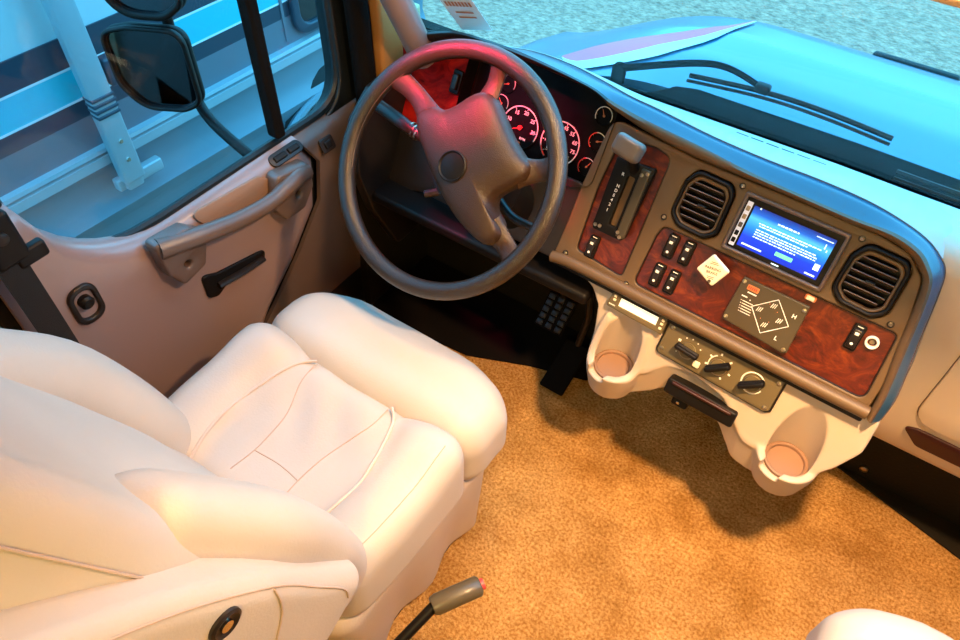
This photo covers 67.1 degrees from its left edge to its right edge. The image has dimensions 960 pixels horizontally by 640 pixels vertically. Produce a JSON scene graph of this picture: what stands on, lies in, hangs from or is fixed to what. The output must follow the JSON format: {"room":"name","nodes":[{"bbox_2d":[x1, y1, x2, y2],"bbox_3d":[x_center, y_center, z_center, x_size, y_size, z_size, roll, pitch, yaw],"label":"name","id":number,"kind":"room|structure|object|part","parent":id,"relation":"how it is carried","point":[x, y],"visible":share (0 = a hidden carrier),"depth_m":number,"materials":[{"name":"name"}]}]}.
{"room":"motorhome driver's cab","nodes":[
{"label":"motorhome driver's cab","id":0,"kind":"room"},
{"bbox_2d":[0,3,419,327],"bbox_3d":[-0.813,-0.107,1.079,0.050,1.920,2.290,28,54,21],"label":"wall","id":1,"kind":"structure","parent":0,"point":[416,4],"depth_m":1.74,"materials":[{"name":"brown"}]},
{"bbox_2d":[0,0,365,398],"bbox_3d":[-0.508,-0.270,1.447,0.142,1.590,0.940,28,54,21],"label":"door","id":2,"kind":"structure","parent":1,"relation":"in","point":[159,297],"depth_m":1.51,"materials":[{"name":"brown"}]},
{"bbox_2d":[0,209,79,343],"bbox_3d":[-0.702,0.017,1.219,0.028,1.210,0.092,28,54,21],"label":"belt","id":3,"kind":"object","parent":2,"relation":"hanging from","point":[16,256],"visible":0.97,"depth_m":1.11,"materials":[{"name":"black fabric"}]},
{"bbox_3d":[-0.694,-0.028,1.280,0.021,0.068,0.042,28,54,21],"label":"lock knob","id":4,"kind":"part","parent":2,"relation":"part of","materials":[{"name":"black plastic"}]},
{"bbox_3d":[-0.587,-0.068,1.568,0.059,0.828,0.695,28,54,21],"label":"trim panel","id":5,"kind":"part","parent":2,"relation":"part of","materials":[{"name":"beige plastic"}]},
{"bbox_2d":[100,0,251,156],"bbox_3d":[-0.599,-0.590,1.484,0.402,0.633,0.180,18,51,13],"label":"mirror","id":6,"kind":"object","parent":2,"relation":"attached to","point":[154,64],"visible":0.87,"depth_m":1.52,"materials":[{"name":"black plastic"}]},
{"bbox_2d":[115,0,174,11],"bbox_3d":[-0.687,-0.727,1.379,0.172,0.268,0.003,1,39,0],"label":"mirror glass","id":7,"kind":"object","parent":6,"relation":"on","point":[122,5],"depth_m":1.45,"materials":[{"name":"black mirror"}]},
{"bbox_2d":[105,0,186,21],"bbox_3d":[-0.686,-0.732,1.385,0.192,0.298,0.048,1,39,0],"label":"mirror","id":8,"kind":"object","parent":6,"relation":"on","point":[148,10],"depth_m":1.45,"materials":[{"name":"black plastic"}]},
{"bbox_2d":[107,31,195,105],"bbox_3d":[-0.692,-0.533,1.536,0.162,0.163,0.003,1,39,0],"label":"mirror glass","id":9,"kind":"object","parent":6,"relation":"attached to","point":[152,68],"depth_m":1.53,"materials":[{"name":"black mirror"}]},
{"bbox_3d":[-0.579,-0.566,1.503,0.323,0.509,0.060,38,58,27],"label":"arm","id":10,"kind":"part","parent":6,"relation":"part of","materials":[{"name":"black plastic"}]},
{"bbox_3d":[-0.483,-0.204,1.480,0.066,0.154,0.393,28,54,21],"label":"grab handle","id":11,"kind":"part","parent":2,"relation":"part of","materials":[{"name":"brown plastic"}]},
{"bbox_3d":[-0.516,-0.104,1.572,0.022,0.031,0.126,28,54,21],"label":"release lever","id":12,"kind":"part","parent":2,"relation":"part of","materials":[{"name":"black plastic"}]},
{"bbox_2d":[268,140,302,167],"bbox_3d":[-0.417,-0.358,1.555,0.026,0.022,0.092,28,54,21],"label":"switch","id":13,"kind":"object","parent":2,"relation":"attached to","point":[283,153],"depth_m":1.55,"materials":[{"name":"black plastic"}]},
{"bbox_3d":[-0.462,-0.145,1.776,0.059,0.628,0.601,28,54,21],"label":"trim","id":14,"kind":"part","parent":2,"relation":"part of","materials":[{"name":"brown plastic"}]},
{"bbox_2d":[318,134,335,153],"bbox_3d":[-0.345,-0.397,1.638,0.019,0.032,0.040,28,54,21],"label":"switch","id":15,"kind":"object","parent":2,"relation":"attached to","point":[326,142],"depth_m":1.63,"materials":[{"name":"black plastic"}]},
{"bbox_2d":[343,0,375,101],"bbox_3d":[-0.262,-0.765,1.373,0.051,0.802,0.081,28,54,21],"label":"door frame","id":16,"kind":"structure","parent":1,"relation":"attached to","point":[357,14],"depth_m":1.56,"materials":[{"name":"black rubber"}]},
{"bbox_2d":[368,0,402,76],"bbox_3d":[-0.212,-0.802,1.421,0.060,0.800,0.075,28,54,21],"label":"trim","id":17,"kind":"structure","parent":1,"relation":"attached to","point":[387,46],"depth_m":1.59,"materials":[{"name":"brown plastic"}]},
{"bbox_2d":[356,18,959,526],"bbox_3d":[0.591,0.076,1.606,2.100,0.820,0.300,28,54,21],"label":"wall","id":18,"kind":"structure","parent":0,"point":[919,482],"depth_m":1.95,"materials":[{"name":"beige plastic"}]},
{"bbox_2d":[380,0,433,68],"bbox_3d":[-0.219,-0.703,1.235,0.059,0.737,0.412,28,54,21],"label":"trim","id":19,"kind":"structure","parent":18,"relation":"attached to","point":[404,16],"depth_m":1.47,"materials":[{"name":"brown plastic"}]},
{"bbox_2d":[372,255,591,380],"bbox_3d":[0.018,0.025,2.095,0.660,0.006,0.285,28,54,21],"label":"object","id":20,"kind":"structure","parent":18,"relation":"attached to","point":[492,325],"depth_m":2.10,"materials":[{"name":"black rubber"}]},
{"bbox_2d":[535,291,577,335],"bbox_3d":[0.202,-0.081,1.872,0.085,0.280,0.112,28,54,21],"label":"brake pedal","id":21,"kind":"object","parent":18,"relation":"attached to","point":[557,310],"visible":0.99,"depth_m":1.95,"materials":[{"name":"black rubber"}]},
{"bbox_2d":[348,30,959,495],"bbox_3d":[0.550,-0.025,1.416,1.999,0.619,0.416,29,54,22],"label":"dashboard","id":22,"kind":"object","parent":18,"relation":"attached to","point":[903,392],"depth_m":1.38,"materials":[{"name":"brown plastic"}]},
{"bbox_3d":[-0.111,-0.543,1.649,0.220,0.218,0.006,30,28,23],"label":"burl trim","id":23,"kind":"part","parent":22,"relation":"part of","materials":[{"name":"brown wood"}]},
{"bbox_2d":[375,100,533,230],"bbox_3d":[-0.044,-0.265,1.526,0.382,0.384,0.352,11,50,8],"label":"column","id":24,"kind":"structure","parent":22,"relation":"attached to","point":[516,207],"depth_m":1.42,"materials":[{"name":"black plastic"}]},
{"bbox_3d":[-0.076,-0.262,1.470,0.076,0.033,0.016,2,49,0],"label":"tilt lever","id":25,"kind":"part","parent":24,"relation":"part of","materials":[{"name":"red plastic"}]},
{"bbox_2d":[338,39,567,300],"bbox_3d":[-0.062,-0.263,1.284,0.457,0.358,0.307,33,56,24],"label":"steering wheel","id":26,"kind":"object","parent":24,"relation":"attached to","point":[474,155],"visible":1,"depth_m":1.24,"materials":[{"name":"black leather"}]},
{"bbox_3d":[0.059,-0.204,1.354,0.018,0.039,0.130,-30,56,-24],"label":"trailer lever","id":27,"kind":"part","parent":24,"relation":"part of","materials":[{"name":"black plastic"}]},
{"bbox_2d":[449,69,464,94],"bbox_3d":[-0.052,-0.528,1.606,0.026,0.049,0.032,31,55,23],"label":"switch","id":28,"kind":"object","parent":22,"relation":"attached to","point":[458,75],"visible":0.99,"depth_m":1.60,"materials":[{"name":"black plastic"}]},
{"bbox_3d":[0.027,-0.234,1.716,0.620,0.030,0.200,28,54,21],"label":"knee panel","id":29,"kind":"part","parent":22,"relation":"part of","materials":[{"name":"black plastic"}]},
{"bbox_2d":[473,61,616,181],"bbox_3d":[0.128,-0.433,1.529,0.345,0.170,0.087,30,55,23],"label":"cluster","id":30,"kind":"object","parent":22,"relation":"attached to","point":[586,117],"visible":0.54,"depth_m":1.50,"materials":[{"name":"black plastic"}]},
{"bbox_2d":[584,234,600,258],"bbox_3d":[0.232,-0.151,1.494,0.022,0.047,0.030,31,55,23],"label":"rocker switch","id":31,"kind":"object","parent":22,"relation":"attached to","point":[594,241],"visible":1,"depth_m":1.49,"materials":[{"name":"black plastic"}]},
{"bbox_2d":[594,349,632,377],"bbox_3d":[0.289,0.099,1.570,0.085,0.011,0.085,-4,49,-5],"label":"cup holder","id":32,"kind":"object","parent":22,"relation":"on","point":[608,363],"depth_m":1.57,"materials":[{"name":"brown plastic"}]},
{"bbox_3d":[0.283,-0.229,1.445,0.127,0.270,0.004,30,28,23],"label":"burl trim","id":33,"kind":"part","parent":22,"relation":"part of","materials":[{"name":"brown wood"}]},
{"bbox_2d":[593,132,656,239],"bbox_3d":[0.282,-0.261,1.400,0.082,0.221,0.088,29,54,22],"label":"gear selector","id":34,"kind":"object","parent":22,"relation":"on","point":[630,180],"visible":1,"depth_m":1.41,"materials":[{"name":"black plastic"}]},
{"bbox_3d":[0.273,-0.316,1.332,0.062,0.046,0.032,30,28,23],"label":"knob","id":35,"kind":"part","parent":34,"relation":"part of","materials":[{"name":"brown"}]},
{"bbox_3d":[0.299,-0.225,1.411,0.019,0.142,0.010,30,28,23],"label":"rail","id":36,"kind":"part","parent":34,"relation":"part of","materials":[{"name":"brown"}]},
{"bbox_3d":[0.291,-0.301,1.376,0.024,0.071,0.052,33,56,24],"label":"lever","id":37,"kind":"part","parent":34,"relation":"part of","materials":[{"name":"black plastic"}]},
{"bbox_2d":[607,292,667,333],"bbox_3d":[0.325,-0.019,1.484,0.130,0.044,0.034,30,55,23],"label":"display","id":38,"kind":"object","parent":22,"relation":"on","point":[657,324],"visible":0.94,"depth_m":1.48,"materials":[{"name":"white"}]},
{"bbox_2d":[648,262,666,287],"bbox_3d":[0.351,-0.089,1.435,0.022,0.047,0.030,31,55,23],"label":"rocker switch","id":39,"kind":"object","parent":22,"relation":"attached to","point":[660,268],"visible":1,"depth_m":1.43,"materials":[{"name":"black plastic"}]},
{"bbox_2d":[661,233,680,259],"bbox_3d":[0.370,-0.143,1.406,0.022,0.047,0.030,31,55,23],"label":"rocker switch","id":40,"kind":"object","parent":22,"relation":"attached to","point":[673,240],"visible":1,"depth_m":1.40,"materials":[{"name":"black plastic"}]},
{"bbox_2d":[662,269,681,294],"bbox_3d":[0.377,-0.074,1.422,0.022,0.047,0.030,31,55,23],"label":"rocker switch","id":41,"kind":"object","parent":22,"relation":"attached to","point":[674,276],"visible":1,"depth_m":1.41,"materials":[{"name":"black plastic"}]},
{"bbox_2d":[677,240,696,266],"bbox_3d":[0.398,-0.128,1.393,0.022,0.047,0.030,31,55,23],"label":"rocker switch","id":42,"kind":"object","parent":22,"relation":"attached to","point":[689,247],"visible":1,"depth_m":1.38,"materials":[{"name":"black plastic"}]},
{"bbox_3d":[0.454,0.165,1.483,0.150,0.071,0.061,30,55,23],"label":"ashtray drawer","id":43,"kind":"part","parent":22,"relation":"part of","materials":[{"name":"black plastic"}]},
{"bbox_2d":[671,171,734,237],"bbox_3d":[0.423,-0.220,1.361,0.098,0.114,0.087,31,55,23],"label":"air vent","id":44,"kind":"object","parent":22,"relation":"attached to","point":[708,202],"visible":1,"depth_m":1.36,"materials":[{"name":"black plastic"}]},
{"bbox_3d":[0.439,-0.095,1.345,0.052,0.051,0.048,-21,53,-19],"label":"parking brake knob","id":45,"kind":"part","parent":22,"relation":"part of","materials":[{"name":"yellow plastic"}]},
{"bbox_2d":[656,323,786,412],"bbox_3d":[0.466,0.092,1.422,0.250,0.078,0.052,30,55,23],"label":"climate control panel","id":46,"kind":"object","parent":22,"relation":"on","point":[755,387],"visible":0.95,"depth_m":1.41,"materials":[{"name":"brown"}]},
{"bbox_3d":[0.413,0.061,1.440,0.033,0.033,0.010,30,28,23],"label":"knob","id":47,"kind":"part","parent":46,"relation":"part of","materials":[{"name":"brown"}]},
{"bbox_3d":[0.466,0.091,1.415,0.033,0.033,0.010,30,28,23],"label":"knob","id":48,"kind":"part","parent":46,"relation":"part of","materials":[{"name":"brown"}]},
{"bbox_3d":[0.521,0.122,1.387,0.033,0.033,0.010,30,28,23],"label":"knob","id":49,"kind":"part","parent":46,"relation":"part of","materials":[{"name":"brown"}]},
{"bbox_2d":[509,47,944,422],"bbox_3d":[0.294,-0.240,1.423,1.171,0.375,0.072,30,28,23],"label":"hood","id":50,"kind":"object","parent":22,"relation":"attached to","point":[816,364],"depth_m":1.33,"materials":[{"name":"blue plastic"}]},
{"bbox_3d":[0.467,-0.114,1.356,0.662,0.312,0.014,30,28,23],"label":"panel","id":51,"kind":"part","parent":22,"relation":"part of","materials":[{"name":"brown plastic"}]},
{"bbox_3d":[0.517,-0.025,1.352,0.476,0.141,0.004,30,29,23],"label":"burl trim","id":52,"kind":"part","parent":22,"relation":"part of","materials":[{"name":"brown wood"}]},
{"bbox_2d":[723,276,809,352],"bbox_3d":[0.526,-0.010,1.341,0.131,0.093,0.053,30,55,22],"label":"control plate","id":53,"kind":"object","parent":22,"relation":"attached to","point":[767,314],"visible":1,"depth_m":1.33,"materials":[{"name":"brown grey plastic"},{"name":"white printed markings"}]},
{"bbox_2d":[721,191,851,291],"bbox_3d":[0.541,-0.141,1.290,0.190,0.103,0.060,30,55,23],"label":"radio","id":54,"kind":"object","parent":22,"relation":"attached to","point":[799,247],"visible":1,"depth_m":1.29,"materials":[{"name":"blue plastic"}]},
{"bbox_2d":[764,441,808,477],"bbox_3d":[0.601,0.277,1.424,0.085,0.011,0.085,-11,50,-11],"label":"cup holder","id":55,"kind":"object","parent":22,"relation":"on","point":[787,459],"depth_m":1.43,"materials":[{"name":"brown plastic"}]},
{"bbox_3d":[0.591,-0.038,1.295,0.020,0.011,0.011,30,55,23],"label":"panel button","id":56,"kind":"part","parent":22,"relation":"part of","materials":[{"name":"plastic"}]},
{"bbox_2d":[842,323,867,350],"bbox_3d":[0.657,0.031,1.270,0.022,0.047,0.030,31,55,23],"label":"rocker switch","id":57,"kind":"object","parent":22,"relation":"attached to","point":[856,334],"visible":1,"depth_m":1.26,"materials":[{"name":"black plastic"}]},
{"bbox_2d":[833,245,910,317],"bbox_3d":[0.673,-0.071,1.242,0.098,0.114,0.087,31,55,23],"label":"air vent","id":58,"kind":"object","parent":22,"relation":"attached to","point":[873,275],"visible":1,"depth_m":1.24,"materials":[{"name":"black plastic"}]},
{"bbox_2d":[864,335,879,348],"bbox_3d":[0.685,0.036,1.262,0.023,0.029,0.034,30,55,23],"label":"power socket","id":59,"kind":"object","parent":22,"relation":"attached to","point":[871,341],"visible":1,"depth_m":1.25,"materials":[{"name":"white plastic"}]},
{"bbox_3d":[1.058,0.232,1.222,0.538,0.225,0.022,28,54,21],"label":"glovebox lid","id":60,"kind":"part","parent":22,"relation":"part of","materials":[{"name":"beige plastic"}]},
{"bbox_2d":[610,60,893,145],"bbox_3d":[0.523,-0.443,1.462,0.579,0.120,0.038,30,55,23],"label":"windshield wiper","id":61,"kind":"object","parent":18,"relation":"attached to","point":[619,69],"visible":0.99,"depth_m":1.43,"materials":[{"name":"black plastic"}]},
{"bbox_3d":[0.432,-0.508,1.499,0.308,0.094,0.017,30,55,22],"label":"arm","id":62,"kind":"part","parent":61,"relation":"part of","materials":[{"name":"black metal"}]},
{"bbox_3d":[0.594,-0.418,1.409,0.402,0.034,0.021,28,54,21],"label":"blade","id":63,"kind":"part","parent":61,"relation":"part of","materials":[{"name":"black plastic"}]},
{"bbox_2d":[605,78,959,208],"bbox_3d":[0.657,-0.262,1.346,1.887,0.014,0.124,28,54,21],"label":"trim","id":64,"kind":"structure","parent":18,"relation":"attached to","point":[691,110],"depth_m":1.40,"materials":[{"name":"black"}]},
{"bbox_2d":[647,86,959,203],"bbox_3d":[0.686,-0.230,1.449,1.925,0.188,0.223,28,54,21],"label":"trim","id":65,"kind":"structure","parent":18,"relation":"attached to","point":[854,153],"depth_m":1.45,"materials":[{"name":"black plastic"}]},
{"bbox_2d":[837,466,959,558],"bbox_3d":[1.115,0.566,1.653,0.740,0.006,0.186,28,54,21],"label":"trim","id":66,"kind":"structure","parent":18,"relation":"attached to","point":[945,533],"depth_m":1.73,"materials":[{"name":"plastic"}]},
{"bbox_2d":[893,169,959,202],"bbox_3d":[1.040,-0.140,1.247,0.629,0.068,0.052,23,52,18],"label":"windshield wiper","id":67,"kind":"object","parent":18,"relation":"attached to","point":[900,173],"visible":1,"depth_m":1.33,"materials":[{"name":"black plastic"}]},
{"bbox_3d":[0.560,-0.381,0.977,1.880,0.712,0.475,28,54,21],"label":"window","id":68,"kind":"structure","parent":18,"relation":"in","visible":0},
{"bbox_2d":[440,0,491,30],"bbox_3d":[-0.030,-0.649,1.539,0.111,0.093,0.044,14,50,10],"label":"windshield sticker","id":69,"kind":"object","parent":68,"relation":"attached to","point":[465,13],"visible":1,"depth_m":1.54,"materials":[{"name":"white paper"}]},
{"bbox_2d":[444,1,476,18],"bbox_3d":[-0.041,-0.654,1.526,0.069,0.047,0.021,14,50,10],"label":"print","id":70,"kind":"object","parent":69,"relation":"attached to","point":[457,9],"depth_m":1.53,"materials":[{"name":"orange"}]},
{"bbox_2d":[386,345,959,639],"bbox_3d":[0.026,0.917,1.344,2.060,0.030,2.280,28,54,21],"label":"floor","id":71,"kind":"structure","parent":0,"point":[632,516],"depth_m":1.68,"materials":[{"name":"beige carpet"}]},
{"bbox_2d":[0,293,506,639],"bbox_3d":[-0.385,0.176,1.042,0.560,1.381,0.986,28,54,21],"label":"seat","id":72,"kind":"object","parent":71,"relation":"on","point":[317,475],"visible":1,"depth_m":1.00,"materials":[{"name":"beige leather"}]},
{"bbox_3d":[-0.500,0.194,0.836,0.480,0.854,0.413,28,54,21],"label":"backrest","id":73,"kind":"part","parent":72,"relation":"part of","materials":[{"name":"beige leather"}]},
{"bbox_3d":[-0.336,0.345,0.741,0.100,0.587,0.493,28,54,21],"label":"armrest","id":74,"kind":"part","parent":72,"relation":"part of","materials":[{"name":"beige leather"}]},
{"bbox_2d":[168,323,463,616],"bbox_3d":[-0.321,0.252,1.317,0.525,0.200,0.335,28,54,21],"label":"seat cushion","id":75,"kind":"object","parent":72,"relation":"on","point":[278,407],"depth_m":1.27,"materials":[{"name":"beige leather"}]},
{"bbox_2d":[394,576,485,639],"bbox_3d":[-0.149,0.640,1.316,0.366,0.369,0.088,-34,58,-27],"label":"lever","id":76,"kind":"object","parent":71,"relation":"on","point":[445,600],"visible":1,"depth_m":1.23,"materials":[{"name":"black plastic"}]},
{"bbox_3d":[-0.164,0.647,1.303,0.233,0.340,0.021,-33,57,-27],"label":"rod","id":77,"kind":"part","parent":76,"relation":"part of","materials":[{"name":"black plastic"}]},
{"bbox_2d":[540,294,593,395],"bbox_3d":[0.243,0.037,1.880,0.070,0.301,0.183,28,54,21],"label":"accelerator pedal","id":78,"kind":"object","parent":71,"relation":"on","point":[570,357],"visible":0.92,"depth_m":1.95,"materials":[{"name":"black rubber"}]},
{"bbox_3d":[0.278,-0.014,1.897,0.020,0.259,0.062,28,54,21],"label":"arm","id":79,"kind":"part","parent":78,"relation":"part of","materials":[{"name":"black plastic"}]},
{"bbox_2d":[805,609,953,639],"bbox_3d":[0.541,0.681,0.627,0.560,1.381,0.986,28,54,21],"label":"seat","id":80,"kind":"object","parent":71,"relation":"on","point":[851,624],"visible":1,"depth_m":1.08,"materials":[{"name":"beige leather"}]},
{"label":"outside","id":81,"kind":"structure","parent":0,"visible":0},
{"bbox_2d":[422,0,959,74],"bbox_3d":[5.632,-4.340,7.543,60.000,0.100,60.000,28,54,21],"label":"ground","id":82,"kind":"structure","parent":81,"point":[926,32],"depth_m":5.65,"materials":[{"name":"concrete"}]},
{"bbox_2d":[0,0,425,237],"bbox_3d":[-3.361,-0.085,1.748,2.112,2.560,7.720,30,55,22],"label":"motorhome","id":83,"kind":"object","parent":82,"relation":"on","point":[80,158],"visible":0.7,"depth_m":2.71,"materials":[{"name":"grey paint"}]},
{"bbox_3d":[-1.310,-1.084,2.147,0.050,1.650,0.085,30,55,22],"label":"awning arm","id":84,"kind":"part","parent":83,"relation":"part of","materials":[{"name":"white metal"}]},
{"bbox_3d":[-2.595,0.578,1.625,0.036,0.075,7.720,30,55,22],"label":"rail","id":85,"kind":"part","parent":83,"relation":"part of","materials":[{"name":"white metal"}]},
{"bbox_3d":[-0.568,-1.681,3.157,0.008,0.560,0.740,30,55,22],"label":"pane","id":86,"kind":"part","parent":83,"relation":"part of","materials":[{"name":"black"}]},
{"bbox_3d":[0.511,-0.650,0.539,2.000,0.360,0.100,28,54,21],"label":"trim","id":87,"kind":"structure","parent":0,"visible":0},
{"bbox_2d":[931,0,959,7],"bbox_3d":[0.654,-0.306,0.561,0.900,0.239,0.051,28,54,21],"label":"sun visor","id":88,"kind":"object","parent":87,"relation":"attached to","point":[955,3],"visible":1,"depth_m":0.71,"materials":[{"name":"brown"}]},
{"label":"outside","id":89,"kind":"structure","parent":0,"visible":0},
{"bbox_2d":[518,16,959,179],"bbox_3d":[1.068,-0.252,2.293,2.300,1.376,1.202,28,54,21],"label":"hood","id":90,"kind":"object","parent":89,"point":[918,104],"visible":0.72,"depth_m":1.68,"materials":[{"name":"blue paint"}]},
{"bbox_2d":[872,51,959,80],"bbox_3d":[1.192,-0.689,1.987,0.230,0.030,0.030,28,54,21],"label":"vent","id":91,"kind":"object","parent":90,"relation":"attached to","point":[877,53],"depth_m":1.97,"materials":[{"name":"black plastic"}]}
]}

